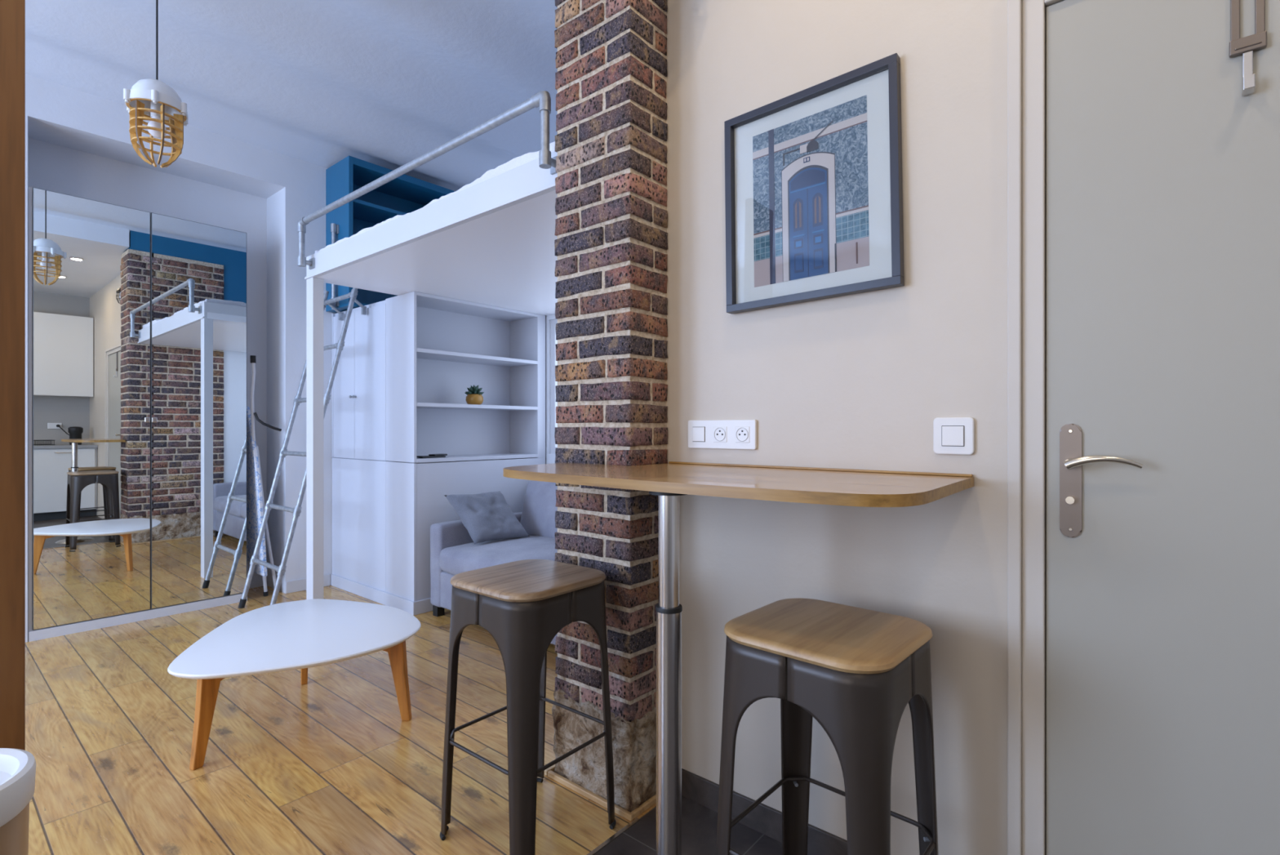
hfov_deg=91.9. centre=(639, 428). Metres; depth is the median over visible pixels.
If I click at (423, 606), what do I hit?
baseboard
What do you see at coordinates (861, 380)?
wall
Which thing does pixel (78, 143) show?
wall
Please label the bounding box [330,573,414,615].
baseboard
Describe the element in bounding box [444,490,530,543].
cushion
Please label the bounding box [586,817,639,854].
trim
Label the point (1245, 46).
hanger
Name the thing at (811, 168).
print
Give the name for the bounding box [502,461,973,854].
bar table
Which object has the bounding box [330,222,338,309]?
post
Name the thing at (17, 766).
sink
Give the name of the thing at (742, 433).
socket
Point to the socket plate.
(702, 433)
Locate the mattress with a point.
(517, 162)
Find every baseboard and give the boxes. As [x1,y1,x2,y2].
[285,573,330,593]
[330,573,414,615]
[414,597,432,614]
[681,768,847,854]
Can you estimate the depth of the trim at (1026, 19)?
1.37 m
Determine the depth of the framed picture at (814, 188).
1.68 m
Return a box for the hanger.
[1229,0,1266,96]
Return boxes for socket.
[713,426,726,442]
[735,426,749,442]
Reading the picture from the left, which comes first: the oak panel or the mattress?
the oak panel
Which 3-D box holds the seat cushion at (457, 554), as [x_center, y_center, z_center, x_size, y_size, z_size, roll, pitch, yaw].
[-0.658,0.805,3.859,0.867,0.204,0.890,0,0,40]
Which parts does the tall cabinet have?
door, panel, door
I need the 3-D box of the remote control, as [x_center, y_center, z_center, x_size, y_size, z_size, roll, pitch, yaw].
[-1.380,0.180,4.115,0.105,0.020,0.210,0,0,40]
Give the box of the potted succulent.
[464,384,484,404]
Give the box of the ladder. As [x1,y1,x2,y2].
[238,287,366,608]
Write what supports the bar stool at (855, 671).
on the floor
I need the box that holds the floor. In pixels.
[25,585,782,854]
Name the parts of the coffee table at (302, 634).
leg, leg, leg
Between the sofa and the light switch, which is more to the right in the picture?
the light switch
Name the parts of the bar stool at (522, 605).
leg, leg, seat, leg, leg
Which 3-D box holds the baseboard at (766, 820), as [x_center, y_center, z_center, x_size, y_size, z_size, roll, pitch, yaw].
[0.468,1.129,1.699,0.944,0.082,0.010,0,0,40]
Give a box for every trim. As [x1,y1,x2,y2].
[544,764,656,821]
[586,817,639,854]
[1007,0,1063,854]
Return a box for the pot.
[465,394,483,404]
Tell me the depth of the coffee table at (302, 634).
2.42 m
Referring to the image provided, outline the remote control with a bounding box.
[416,453,447,457]
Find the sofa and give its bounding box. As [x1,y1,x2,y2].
[430,480,557,644]
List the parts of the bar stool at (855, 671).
leg, leg, seat, leg, leg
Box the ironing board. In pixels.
[246,355,281,595]
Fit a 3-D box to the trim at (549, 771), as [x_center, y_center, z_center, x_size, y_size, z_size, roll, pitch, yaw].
[0.036,1.161,2.220,0.388,0.018,0.657,0,0,40]
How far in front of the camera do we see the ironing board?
4.30 m
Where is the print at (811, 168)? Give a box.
[752,94,869,287]
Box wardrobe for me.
[27,186,247,641]
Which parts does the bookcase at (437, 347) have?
corner panel, corner panel, shelf, shelf, shelf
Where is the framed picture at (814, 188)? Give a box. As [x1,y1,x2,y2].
[724,53,904,313]
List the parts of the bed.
post, guard rail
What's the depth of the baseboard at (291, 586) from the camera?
4.46 m
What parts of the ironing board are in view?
support arm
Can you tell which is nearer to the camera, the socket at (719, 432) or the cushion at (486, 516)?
the socket at (719, 432)
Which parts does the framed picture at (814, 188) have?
glass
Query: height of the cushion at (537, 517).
0.460 m
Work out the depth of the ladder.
4.09 m
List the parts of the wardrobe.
door, handle, door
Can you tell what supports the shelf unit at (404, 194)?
on the tall cabinet
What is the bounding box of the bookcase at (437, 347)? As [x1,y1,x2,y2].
[385,291,545,601]
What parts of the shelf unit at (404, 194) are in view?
shelf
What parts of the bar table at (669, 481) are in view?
mounting plate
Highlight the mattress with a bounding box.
[315,141,555,253]
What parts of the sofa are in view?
armrest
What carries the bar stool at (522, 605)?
on the floor
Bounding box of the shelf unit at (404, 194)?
[325,155,453,312]
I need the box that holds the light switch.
[933,417,974,454]
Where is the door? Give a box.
[1045,0,1279,854]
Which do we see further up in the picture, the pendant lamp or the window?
the pendant lamp
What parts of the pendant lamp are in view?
cord, bulb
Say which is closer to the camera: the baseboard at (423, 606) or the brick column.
the brick column
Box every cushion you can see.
[439,535,557,574]
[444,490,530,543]
[520,480,557,537]
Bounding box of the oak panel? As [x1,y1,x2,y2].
[0,0,25,750]
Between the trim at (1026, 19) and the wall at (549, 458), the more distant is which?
the wall at (549, 458)
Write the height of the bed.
2.350 m
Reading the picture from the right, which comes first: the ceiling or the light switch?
the light switch
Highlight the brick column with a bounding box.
[552,0,667,812]
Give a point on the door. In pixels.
(1162, 179)
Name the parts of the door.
handle plate, lever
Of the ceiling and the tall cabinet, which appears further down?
the tall cabinet
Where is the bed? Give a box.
[297,90,557,599]
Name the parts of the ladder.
rail, rail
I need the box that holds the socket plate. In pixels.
[688,419,756,449]
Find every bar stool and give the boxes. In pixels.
[440,559,616,854]
[715,597,938,854]
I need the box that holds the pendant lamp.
[123,0,187,167]
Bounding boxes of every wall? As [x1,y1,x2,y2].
[25,73,336,642]
[494,313,557,463]
[666,0,1045,854]
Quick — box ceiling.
[25,0,557,191]
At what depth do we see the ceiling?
3.38 m
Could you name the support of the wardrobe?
on the floor
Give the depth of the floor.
2.19 m
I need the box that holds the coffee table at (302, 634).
[167,598,421,770]
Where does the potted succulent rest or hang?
on the bookcase at (437, 347)
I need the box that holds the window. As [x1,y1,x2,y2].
[551,319,557,453]
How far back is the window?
4.71 m
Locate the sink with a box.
[0,747,35,854]
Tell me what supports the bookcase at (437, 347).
on the floor

